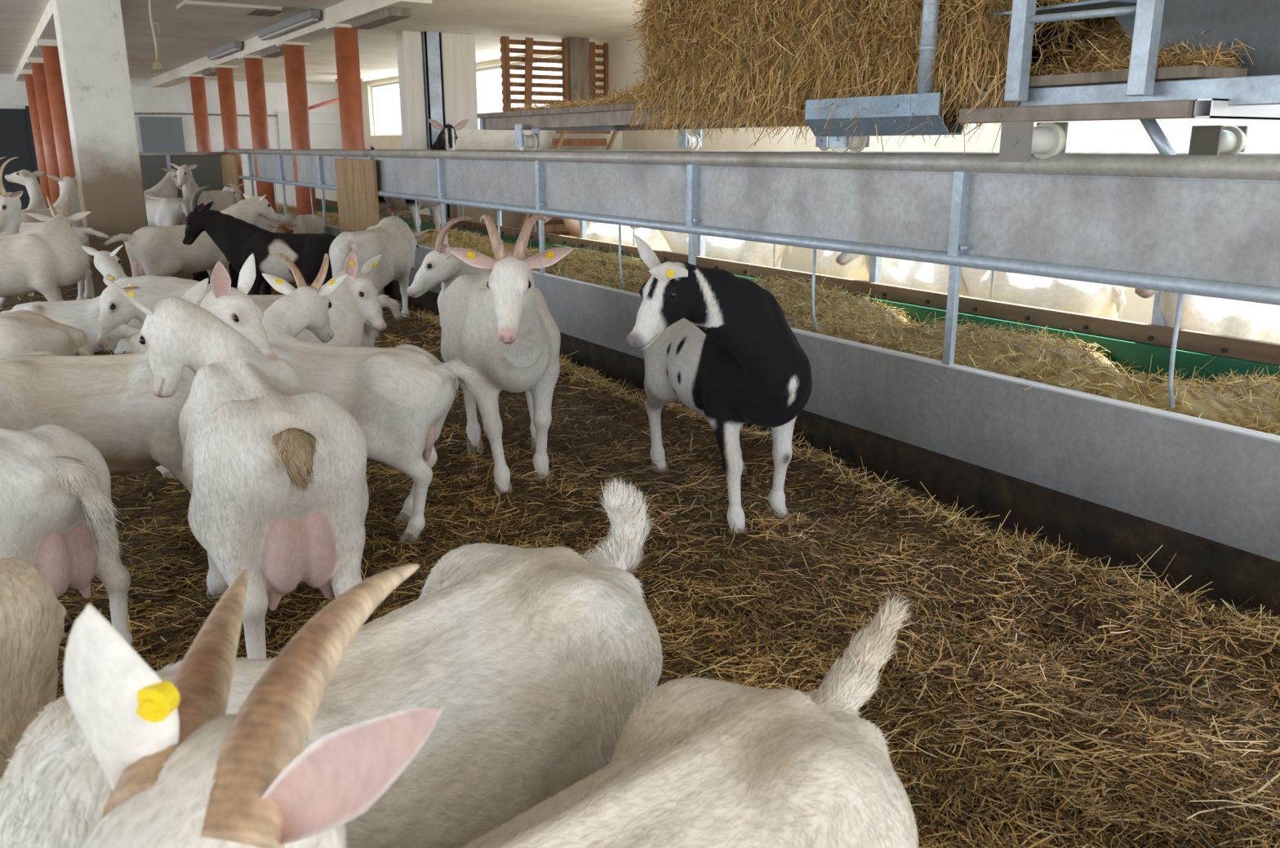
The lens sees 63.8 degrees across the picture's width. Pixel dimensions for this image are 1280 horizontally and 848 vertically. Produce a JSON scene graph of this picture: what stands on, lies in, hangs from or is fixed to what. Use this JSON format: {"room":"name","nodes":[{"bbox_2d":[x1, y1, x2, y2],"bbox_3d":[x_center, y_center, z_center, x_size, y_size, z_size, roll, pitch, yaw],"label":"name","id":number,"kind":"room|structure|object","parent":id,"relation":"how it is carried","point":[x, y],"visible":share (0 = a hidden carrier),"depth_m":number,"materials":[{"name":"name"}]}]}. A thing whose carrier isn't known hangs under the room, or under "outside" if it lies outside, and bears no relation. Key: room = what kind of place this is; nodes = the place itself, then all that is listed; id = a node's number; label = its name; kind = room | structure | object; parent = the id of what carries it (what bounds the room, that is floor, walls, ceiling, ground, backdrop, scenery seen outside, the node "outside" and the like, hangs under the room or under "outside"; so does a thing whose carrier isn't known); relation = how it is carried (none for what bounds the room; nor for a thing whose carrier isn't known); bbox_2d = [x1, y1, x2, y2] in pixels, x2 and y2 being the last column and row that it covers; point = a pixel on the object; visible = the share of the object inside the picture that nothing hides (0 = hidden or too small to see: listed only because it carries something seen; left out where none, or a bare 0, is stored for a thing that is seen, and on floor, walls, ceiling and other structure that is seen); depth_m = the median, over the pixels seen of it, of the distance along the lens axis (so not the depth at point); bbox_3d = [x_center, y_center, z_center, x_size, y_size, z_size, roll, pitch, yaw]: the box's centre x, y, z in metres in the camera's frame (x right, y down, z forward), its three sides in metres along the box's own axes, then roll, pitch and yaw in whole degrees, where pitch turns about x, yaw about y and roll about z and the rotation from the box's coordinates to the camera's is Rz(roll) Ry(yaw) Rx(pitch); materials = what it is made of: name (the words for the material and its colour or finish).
{"room":"farm building","nodes":[
{"label":"farm building","id":0,"kind":"room"},
{"bbox_2d":[0,73,339,205],"bbox_3d":[-11.751,-5.434,20.358,12.650,2.800,0.200,-9,18,-31],"label":"wall","id":1,"kind":"structure","parent":0,"point":[177,98],"depth_m":21.65,"materials":[{"name":"paint"}]},
{"bbox_2d":[0,106,40,209],"bbox_3d":[-12.473,-5.037,19.806,1.550,2.120,0.120,-9,18,-31],"label":"door","id":2,"kind":"structure","parent":1,"relation":"in","point":[16,136],"depth_m":19.94,"materials":[{"name":"grey metal"}]},
{"bbox_2d":[14,0,57,81],"bbox_3d":[-7.671,-4.902,13.251,0.280,0.130,16.000,-9,18,-31],"label":"beam","id":3,"kind":"structure","parent":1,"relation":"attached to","point":[45,29],"depth_m":11.99,"materials":[{"name":"paint"}]},
{"bbox_2d":[138,116,185,151],"bbox_3d":[-9.874,-5.382,21.414,0.800,1.950,0.070,-9,18,-31],"label":"door","id":4,"kind":"structure","parent":1,"relation":"in","point":[158,134],"depth_m":21.22,"materials":[{"name":"grey metal"}]},
{"bbox_2d":[133,112,277,116],"bbox_3d":[-8.676,-6.590,21.840,4.901,0.095,0.035,-9,18,-31],"label":"pipe","id":5,"kind":"object","parent":1,"relation":"attached to","point":[186,113],"visible":0.41,"depth_m":21.36,"materials":[{"name":"brown metal"}]},
{"bbox_2d":[202,68,217,75],"bbox_3d":[-6.704,-5.550,16.196,0.180,0.070,1.100,-9,18,-31],"label":"block","id":6,"kind":"object","parent":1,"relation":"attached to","point":[211,72],"visible":0.62,"depth_m":16.18,"materials":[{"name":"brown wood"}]},
{"bbox_2d":[260,46,284,57],"bbox_3d":[-4.503,-4.627,12.771,0.180,0.070,1.050,-9,18,-31],"label":"block","id":7,"kind":"object","parent":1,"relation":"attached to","point":[276,51],"visible":0.62,"depth_m":12.73,"materials":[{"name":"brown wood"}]},
{"bbox_2d":[151,0,431,87],"bbox_3d":[-5.869,-5.311,14.847,0.280,0.170,15.100,-9,18,-31],"label":"beam","id":8,"kind":"structure","parent":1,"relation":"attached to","point":[346,11],"depth_m":11.37,"materials":[{"name":"paint"}]},
{"bbox_2d":[276,111,342,206],"bbox_3d":[-7.234,-5.878,22.965,1.500,2.100,0.090,-9,18,-31],"label":"door","id":9,"kind":"structure","parent":1,"relation":"in","point":[325,126],"depth_m":22.85,"materials":[{"name":"white paint"}]},
{"bbox_2d":[351,7,411,29],"bbox_3d":[-2.407,-3.748,9.510,0.180,0.070,1.200,-9,18,-31],"label":"block","id":10,"kind":"object","parent":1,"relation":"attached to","point":[390,15],"visible":1,"depth_m":9.31,"materials":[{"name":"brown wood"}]},
{"bbox_2d":[0,0,646,84],"bbox_3d":[-4.348,-3.791,8.495,12.700,0.200,28.200,-9,18,-31],"label":"ceiling","id":11,"kind":"structure","parent":0,"point":[185,37],"depth_m":12.00,"materials":[{"name":"paint"}]},
{"bbox_2d":[148,0,164,70],"bbox_3d":[-2.870,-2.548,6.006,0.062,0.906,0.064,-9,18,-31],"label":"rope","id":12,"kind":"object","parent":11,"relation":"hanging from","point":[149,1],"visible":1,"depth_m":6.06,"materials":[{"name":"beige fabric"}]},
{"bbox_2d":[206,40,242,60],"bbox_3d":[-5.819,-5.210,14.358,0.100,0.110,2.000,-9,18,-31],"label":"strip light","id":13,"kind":"object","parent":11,"relation":"attached to","point":[235,46],"visible":1,"depth_m":14.10,"materials":[{"name":"grey"}]},
{"bbox_2d":[208,47,240,60],"bbox_3d":[-5.819,-5.172,14.369,0.070,0.030,1.940,-9,18,-31],"label":"diffuser","id":14,"kind":"object","parent":13,"relation":"attached to","point":[223,51],"depth_m":14.30,"materials":[{"name":"grey plastic"}]},
{"bbox_2d":[176,0,282,16],"bbox_3d":[-4.078,-4.130,10.222,0.910,0.045,0.500,-9,18,-31],"label":"hatch","id":15,"kind":"object","parent":11,"relation":"attached to","point":[249,10],"visible":1,"depth_m":10.14,"materials":[{"name":"paint"}]},
{"bbox_2d":[257,8,320,40],"bbox_3d":[-3.921,-4.414,11.405,0.100,0.110,2.400,-9,18,-31],"label":"strip light","id":16,"kind":"object","parent":11,"relation":"attached to","point":[309,16],"visible":1,"depth_m":11.12,"materials":[{"name":"grey"}]},
{"bbox_2d":[260,17,318,40],"bbox_3d":[-3.921,-4.376,11.415,0.070,0.030,2.340,-9,18,-31],"label":"diffuser","id":17,"kind":"object","parent":16,"relation":"attached to","point":[297,23],"depth_m":11.29,"materials":[{"name":"grey plastic"}]},
{"bbox_2d":[452,128,622,235],"bbox_3d":[-1.273,-2.933,13.170,2.350,1.610,0.150,-9,18,-31],"label":"wall partition","id":18,"kind":"structure","parent":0,"point":[468,139],"depth_m":12.74,"materials":[{"name":"white paint"}]},
{"bbox_2d":[0,272,1279,847],"bbox_3d":[-3.913,-1.097,9.378,13.200,0.178,28.000,-9,18,-31],"label":"floor","id":19,"kind":"structure","parent":0,"point":[601,437],"depth_m":3.49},
{"bbox_2d":[0,156,22,234],"bbox_3d":[-5.132,-1.298,7.546,1.215,1.279,0.429,-5,16,-19],"label":"goat","id":20,"kind":"object","parent":19,"relation":"on","point":[10,202],"visible":0.69,"depth_m":7.59},
{"bbox_2d":[4,169,47,212],"bbox_3d":[-6.220,-1.996,10.436,0.475,1.121,1.197,-6,16,-20],"label":"goat","id":21,"kind":"object","parent":19,"relation":"on","point":[26,178],"visible":0.25,"depth_m":10.67},
{"bbox_2d":[19,69,51,208],"bbox_3d":[-9.991,-4.547,17.219,0.320,2.620,0.320,-9,18,-31],"label":"post","id":22,"kind":"object","parent":19,"relation":"on","point":[28,73],"visible":0.38,"depth_m":17.03,"materials":[{"name":"paint"}]},
{"bbox_2d":[0,556,72,780],"bbox_3d":[-0.854,0.703,1.060,0.428,0.819,1.187,-4,16,-14],"label":"goat","id":23,"kind":"object","parent":19,"relation":"on","point":[33,622],"visible":0.47,"depth_m":1.40},
{"bbox_2d":[26,57,60,204],"bbox_3d":[-8.541,-3.939,14.963,0.320,2.620,0.320,-9,18,-31],"label":"post","id":24,"kind":"object","parent":19,"relation":"on","point":[37,63],"visible":0.46,"depth_m":14.76,"materials":[{"name":"paint"}]},
{"bbox_2d":[0,195,91,301],"bbox_3d":[-4.334,-1.027,7.014,1.176,1.013,0.567,-11,19,-36],"label":"goat","id":25,"kind":"object","parent":19,"relation":"on","point":[49,256],"visible":0.89,"depth_m":6.96},
{"bbox_2d":[0,310,94,359],"bbox_3d":[-2.822,-0.168,3.964,1.374,0.928,0.427,-4,16,-15],"label":"goat","id":26,"kind":"object","parent":19,"relation":"on","point":[22,332],"visible":0.29,"depth_m":3.95},
{"bbox_2d":[21,174,84,296],"bbox_3d":[-5.785,-1.860,10.023,0.451,1.090,1.289,1,15,5],"label":"goat","id":27,"kind":"object","parent":19,"relation":"on","point":[67,184],"visible":0.31,"depth_m":10.21},
{"bbox_2d":[0,222,110,308],"bbox_3d":[-5.324,-1.430,8.765,1.581,0.926,0.445,-4,16,-16],"label":"goat","id":28,"kind":"object","parent":19,"relation":"on","point":[82,233],"visible":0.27,"depth_m":8.85},
{"bbox_2d":[35,39,77,188],"bbox_3d":[-6.986,-3.287,12.542,0.320,2.620,0.320,-9,18,-31],"label":"post","id":29,"kind":"object","parent":19,"relation":"on","point":[49,46],"visible":0.48,"depth_m":12.30,"materials":[{"name":"paint"}]},
{"bbox_2d":[0,424,132,645],"bbox_3d":[-1.873,0.251,2.806,1.339,0.791,0.406,7,17,25],"label":"goat","id":30,"kind":"object","parent":19,"relation":"on","point":[56,513],"visible":0.84,"depth_m":2.54},
{"bbox_2d":[0,244,142,355],"bbox_3d":[-3.713,-0.793,6.685,0.953,0.701,0.488,-9,18,-30],"label":"goat","id":31,"kind":"object","parent":19,"relation":"on","point":[83,314],"visible":0.31,"depth_m":6.63},
{"bbox_2d":[51,0,147,298],"bbox_3d":[-4.834,-2.484,9.315,0.560,2.750,0.580,-9,18,-31],"label":"concrete pillar","id":32,"kind":"structure","parent":19,"relation":"on","point":[91,35],"depth_m":9.05,"materials":[{"name":"white concrete"}]},
{"bbox_2d":[0,253,277,489],"bbox_3d":[-1.745,-0.033,3.385,1.092,1.018,0.420,1,15,2],"label":"goat","id":33,"kind":"object","parent":19,"relation":"on","point":[109,401],"visible":0.4,"depth_m":3.26},
{"bbox_2d":[143,168,182,198],"bbox_3d":[-7.070,-3.069,14.588,1.286,1.092,0.451,-7,17,-25],"label":"goat","id":34,"kind":"object","parent":19,"relation":"on","point":[167,187],"visible":0.19,"depth_m":14.68},
{"bbox_2d":[143,191,191,226],"bbox_3d":[-6.267,-2.612,13.252,1.413,0.875,0.439,9,18,30],"label":"goat","id":35,"kind":"object","parent":19,"relation":"on","point":[161,211],"visible":0.4,"depth_m":12.87},
{"bbox_2d":[138,151,225,199],"bbox_3d":[-7.090,-3.447,15.521,1.700,1.280,0.070,-9,18,-31],"label":"fence","id":36,"kind":"object","parent":19,"relation":"on","point":[208,171],"visible":0.37,"depth_m":15.54,"materials":[{"name":"grey metal"}]},
{"bbox_2d":[102,193,280,284],"bbox_3d":[-3.765,-1.442,8.763,0.442,0.977,1.578,12,19,37],"label":"goat","id":37,"kind":"object","parent":19,"relation":"on","point":[157,251],"visible":0.59,"depth_m":8.47},
{"bbox_2d":[184,74,211,151],"bbox_3d":[-7.530,-4.680,17.789,0.320,2.580,0.320,-9,18,-31],"label":"post","id":38,"kind":"object","parent":19,"relation":"on","point":[197,89],"visible":0.42,"depth_m":17.53,"materials":[{"name":"paint"}]},
{"bbox_2d":[169,163,236,212],"bbox_3d":[-6.007,-3.023,14.241,0.463,1.158,1.309,2,15,8],"label":"goat","id":39,"kind":"object","parent":19,"relation":"on","point":[223,199],"visible":0.5,"depth_m":13.89},
{"bbox_2d":[191,263,262,286],"bbox_3d":[-4.220,-1.568,10.216,1.142,0.386,0.456,0,15,-1],"label":"goat","id":40,"kind":"object","parent":19,"relation":"on","point":[200,276],"visible":0.09,"depth_m":10.08},
{"bbox_2d":[210,64,244,199],"bbox_3d":[-6.265,-4.149,15.820,0.320,2.580,0.320,-9,18,-31],"label":"post","id":41,"kind":"object","parent":19,"relation":"on","point":[224,73],"visible":0.54,"depth_m":15.57,"materials":[{"name":"paint"}]},
{"bbox_2d":[222,182,244,203],"bbox_3d":[-6.075,-3.091,15.114,0.457,0.912,1.344,-9,17,-29],"label":"goat","id":42,"kind":"object","parent":19,"relation":"on","point":[233,188],"visible":0.18,"depth_m":14.55},
{"bbox_2d":[105,278,368,659],"bbox_3d":[-1.051,0.128,2.866,0.508,1.027,1.094,-12,19,-38],"label":"goat","id":43,"kind":"object","parent":19,"relation":"on","point":[274,471],"visible":0.96,"depth_m":2.54},
{"bbox_2d":[100,250,386,479],"bbox_3d":[-1.665,-0.259,4.380,1.146,0.936,0.417,-3,15,-12],"label":"goat","id":44,"kind":"object","parent":19,"relation":"on","point":[355,310],"visible":0.29,"depth_m":4.40},
{"bbox_2d":[218,209,280,232],"bbox_3d":[-4.620,-2.200,12.101,0.366,0.668,1.089,6,16,22],"label":"goat","id":45,"kind":"object","parent":19,"relation":"on","point":[260,222],"visible":0.06,"depth_m":12.14},
{"bbox_2d":[95,273,404,347],"bbox_3d":[-1.728,-0.298,4.725,1.349,0.823,0.447,-7,17,-24],"label":"goat","id":46,"kind":"object","parent":19,"relation":"on","point":[115,309],"visible":0.19,"depth_m":4.39},
{"bbox_2d":[238,54,275,211],"bbox_3d":[-5.210,-3.707,14.179,0.320,2.580,0.320,-9,18,-31],"label":"post","id":47,"kind":"object","parent":19,"relation":"on","point":[254,68],"visible":0.52,"depth_m":13.95,"materials":[{"name":"paint"}]},
{"bbox_2d":[182,186,350,294],"bbox_3d":[-2.886,-1.335,8.191,1.436,1.096,0.431,2,15,8],"label":"goat","id":48,"kind":"object","parent":19,"relation":"on","point":[237,238],"visible":0.59,"depth_m":8.04},
{"bbox_2d":[266,213,324,233],"bbox_3d":[-3.721,-1.957,11.137,0.365,0.665,1.093,2,15,8],"label":"goat","id":49,"kind":"object","parent":19,"relation":"on","point":[291,223],"visible":0.49,"depth_m":10.93},
{"bbox_2d":[275,41,316,215],"bbox_3d":[-4.077,-3.232,12.415,0.320,2.580,0.320,-9,18,-31],"label":"post","id":50,"kind":"object","parent":19,"relation":"on","point":[294,54],"visible":0.53,"depth_m":12.19,"materials":[{"name":"paint"}]},
{"bbox_2d":[324,23,365,159],"bbox_3d":[-2.969,-2.767,10.693,0.320,2.580,0.320,-9,18,-31],"label":"post","id":51,"kind":"object","parent":19,"relation":"on","point":[346,41],"visible":0.37,"depth_m":10.42,"materials":[{"name":"paint"}]},
{"bbox_2d":[334,158,384,294],"bbox_3d":[-2.838,-2.010,10.372,0.039,1.285,1.250,-9,18,-31],"label":"wooden board","id":52,"kind":"object","parent":51,"relation":"attached to","point":[357,188],"visible":0.51,"depth_m":10.22,"materials":[{"name":"brown wood"}]},
{"bbox_2d":[261,253,484,544],"bbox_3d":[-1.038,-0.081,3.656,1.004,0.990,0.537,11,19,35],"label":"goat","id":53,"kind":"object","parent":19,"relation":"on","point":[401,397],"visible":0.7,"depth_m":3.52},
{"bbox_2d":[328,216,431,338],"bbox_3d":[-1.995,-1.161,7.910,0.484,0.831,1.359,1,15,4],"label":"goat","id":54,"kind":"object","parent":19,"relation":"on","point":[392,238],"visible":0.7,"depth_m":7.52},
{"bbox_2d":[395,31,478,218],"bbox_3d":[-2.561,-3.497,13.074,0.920,2.750,0.500,-9,18,-31],"label":"door","id":55,"kind":"structure","parent":19,"relation":"on","point":[437,77],"depth_m":12.67,"materials":[{"name":"concrete"}]},
{"bbox_2d":[406,216,496,396],"bbox_3d":[-0.947,-0.670,5.775,0.424,1.034,1.398,3,15,10],"label":"goat","id":56,"kind":"object","parent":19,"relation":"on","point":[439,265],"visible":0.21,"depth_m":5.14},
{"bbox_2d":[440,213,573,494],"bbox_3d":[-0.569,-0.303,4.162,0.492,1.142,1.670,-3,15,-9],"label":"goat","id":57,"kind":"object","parent":19,"relation":"on","point":[498,322],"visible":0.95,"depth_m":3.97},
{"bbox_2d":[519,130,618,236],"bbox_3d":[-0.963,-2.927,12.938,1.646,1.634,0.090,-9,18,-31],"label":"wooden pallet","id":58,"kind":"object","parent":19,"relation":"on","point":[561,141],"visible":0.11,"depth_m":12.96,"materials":[{"name":"brown wood"}]},
{"bbox_2d":[561,36,590,103],"bbox_3d":[-0.832,-3.655,13.564,0.280,2.700,0.250,-9,18,-31],"label":"timber post","id":59,"kind":"object","parent":19,"relation":"on","point":[578,48],"visible":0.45,"depth_m":13.20,"materials":[{"name":"brown wood"}]},
{"bbox_2d":[499,35,568,111],"bbox_3d":[-1.315,-4.281,12.965,0.900,1.105,0.095,-9,18,-31],"label":"wooden pallet","id":60,"kind":"object","parent":59,"relation":"attached to","point":[506,85],"visible":0.73,"depth_m":12.89,"materials":[{"name":"brown wood"}]},
{"bbox_2d":[589,41,608,100],"bbox_3d":[-0.553,-4.423,13.491,0.290,1.100,0.075,-9,18,-31],"label":"gate","id":61,"kind":"object","parent":59,"relation":"attached to","point":[593,78],"visible":0.55,"depth_m":13.43,"materials":[{"name":"brown wood"}]},
{"bbox_2d":[537,215,671,251],"bbox_3d":[-0.256,-1.648,9.501,1.371,0.938,0.435,-3,15,-10],"label":"goat","id":62,"kind":"object","parent":19,"relation":"on","point":[609,233],"visible":0.21,"depth_m":9.36},
{"bbox_2d":[0,273,1279,847],"bbox_3d":[-2.946,-0.415,6.649,4.471,0.360,13.827,-9,18,-31],"label":"bedding","id":63,"kind":"object","parent":19,"relation":"on","point":[966,833],"visible":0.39,"depth_m":2.85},
{"bbox_2d":[0,475,663,847],"bbox_3d":[-0.350,0.513,1.279,0.641,1.068,1.335,3,15,10],"label":"goat","id":64,"kind":"object","parent":63,"relation":"on","point":[515,676],"visible":0.91,"depth_m":0.96},
{"bbox_2d":[461,587,919,847],"bbox_3d":[-0.089,0.721,1.054,0.437,0.792,1.349,13,20,39],"label":"goat","id":65,"kind":"object","parent":63,"relation":"on","point":[699,762],"visible":1,"depth_m":1.11},
{"bbox_2d":[629,226,792,268],"bbox_3d":[0.574,-1.385,8.530,1.358,0.937,0.456,3,15,11],"label":"goat","id":66,"kind":"object","parent":19,"relation":"on","point":[722,248],"visible":0.23,"depth_m":8.32},
{"bbox_2d":[626,235,812,535],"bbox_3d":[0.298,-0.188,3.874,0.631,1.095,1.270,1,15,2],"label":"goat","id":67,"kind":"object","parent":19,"relation":"on","point":[716,342],"visible":1,"depth_m":3.48},
{"bbox_2d":[275,213,1279,617],"bbox_3d":[-1.434,-1.103,8.532,0.167,0.631,18.400,-9,18,-31],"label":"barrier wall","id":68,"kind":"structure","parent":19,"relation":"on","point":[1112,480],"depth_m":3.87,"materials":[{"name":"grey concrete"}]},
{"bbox_2d":[223,148,1279,408],"bbox_3d":[-1.501,-1.788,8.305,0.076,0.821,18.400,-9,18,-31],"label":"fence","id":69,"kind":"object","parent":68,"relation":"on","point":[1202,225],"visible":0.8,"depth_m":4.13,"materials":[{"name":"metal"}]},
{"bbox_2d":[220,155,239,187],"bbox_3d":[-6.159,-3.403,15.540,0.039,1.285,1.000,-9,18,-31],"label":"wooden board","id":70,"kind":"object","parent":69,"relation":"attached to","point":[228,162],"visible":0.44,"depth_m":15.31,"materials":[{"name":"brown wood"}]},
{"bbox_2d":[477,0,1279,162],"bbox_3d":[2.208,-2.230,5.501,3.935,1.568,7.085,-9,18,-31],"label":"trolley","id":71,"kind":"object","parent":69,"relation":"on","point":[1146,92],"visible":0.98,"depth_m":3.50,"materials":[{"name":"grey metal"}]},
{"bbox_2d":[506,65,653,125],"bbox_3d":[0.076,-2.217,6.816,1.388,0.503,2.038,-8,17,-27],"label":"straw","id":72,"kind":"object","parent":71,"relation":"on","point":[619,99],"visible":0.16,"depth_m":6.40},
{"bbox_2d":[626,0,1105,155],"bbox_3d":[1.001,-1.950,4.851,1.320,1.335,2.948,-9,18,-31],"label":"bale","id":73,"kind":"object","parent":71,"relation":"on","point":[700,50],"visible":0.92,"depth_m":4.51},
{"bbox_2d":[804,92,965,136],"bbox_3d":[0.981,-1.246,4.165,0.170,0.150,0.750,-9,18,-31],"label":"tray","id":74,"kind":"object","parent":71,"relation":"on","point":[886,124],"depth_m":4.07,"materials":[{"name":"grey metal"}]},
{"bbox_2d":[1029,16,1255,91],"bbox_3d":[2.051,-1.425,3.687,1.391,0.581,0.906,-9,18,-31],"label":"straw","id":75,"kind":"object","parent":71,"relation":"on","point":[1114,52],"visible":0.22,"depth_m":3.60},
{"bbox_2d":[311,148,1279,365],"bbox_3d":[-0.497,-1.706,8.972,0.114,1.326,18.400,-9,18,-31],"label":"fence","id":76,"kind":"object","parent":19,"relation":"on","point":[1156,332],"visible":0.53,"depth_m":5.48,"materials":[{"name":"grey metal"}]},
{"bbox_2d":[315,203,1279,385],"bbox_3d":[-1.004,-1.226,8.775,1.105,0.500,18.400,-9,18,-31],"label":"conveyor belt","id":77,"kind":"object","parent":19,"relation":"on","point":[1130,352],"visible":0.04,"depth_m":4.67,"materials":[{"name":"green"}]},
{"bbox_2d":[368,119,469,233],"bbox_3d":[-2.333,-2.466,10.614,1.627,1.288,0.495,12,19,39],"label":"goat","id":78,"kind":"object","parent":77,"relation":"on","point":[446,138],"visible":0.32,"depth_m":10.39},
{"bbox_2d":[275,201,1279,446],"bbox_3d":[-1.369,-1.586,9.255,1.301,0.501,16.839,-9,18,-31],"label":"hay","id":79,"kind":"object","parent":77,"relation":"on","point":[1250,403],"visible":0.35,"depth_m":4.59,"materials":[{"name":"plant"}]},
{"bbox_2d":[815,248,869,281],"bbox_3d":[1.476,-1.166,7.715,0.439,0.937,1.361,-3,15,-11],"label":"goat","id":80,"kind":"object","parent":19,"relation":"on","point":[826,264],"visible":0.2,"depth_m":7.18},
{"bbox_2d":[835,252,969,297],"bbox_3d":[1.765,-0.798,6.346,1.371,0.938,0.435,-7,17,-24],"label":"goat","id":81,"kind":"object","parent":19,"relation":"on","point":[931,277],"visible":0.12,"depth_m":6.17},
{"bbox_2d":[960,266,1127,319],"bbox_3d":[2.173,-0.694,5.959,0.436,0.938,1.394,-10,18,-34],"label":"goat","id":82,"kind":"object","parent":19,"relation":"on","point":[1104,300],"visible":0.23,"depth_m":5.59},
{"bbox_2d":[1134,288,1279,343],"bbox_3d":[2.738,-0.404,4.742,1.518,1.013,0.470,-9,17,-29],"label":"goat","id":83,"kind":"object","parent":19,"relation":"on","point":[1224,317],"visible":0.18,"depth_m":4.53},
{"bbox_2d":[360,34,1279,324],"bbox_3d":[0.952,-3.167,11.947,0.250,2.800,28.000,-9,18,-31],"label":"wall","id":84,"kind":"structure","parent":0,"point":[1263,136],"depth_m":9.48,"materials":[{"name":"paint"}]},
{"bbox_2d":[371,80,401,135],"bbox_3d":[-4.536,-6.239,20.268,0.080,1.040,4.400,-9,18,-31],"label":"window","id":85,"kind":"structure","parent":84,"relation":"in","point":[373,86],"depth_m":21.95,"materials":[{"name":"white plastic"}]},
{"bbox_2d":[475,55,561,72],"bbox_3d":[-1.847,-5.111,16.084,0.080,1.040,4.600,-9,18,-31],"label":"window","id":86,"kind":"structure","parent":84,"relation":"in","point":[497,67],"depth_m":16.59,"materials":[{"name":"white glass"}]},
{"bbox_3d":[-5.598,-6.484,19.794,0.420,0.480,0.350,-9,18,-31],"label":"box","id":87,"kind":"object","parent":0,"visible":0},
{"bbox_2d":[308,97,338,110],"bbox_3d":[-6.058,-6.023,19.410,0.060,0.388,1.176,14,20,41],"label":"pipe","id":88,"kind":"object","parent":87,"relation":"attached to","point":[335,100],"visible":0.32,"depth_m":19.45,"materials":[{"name":"red metal"}]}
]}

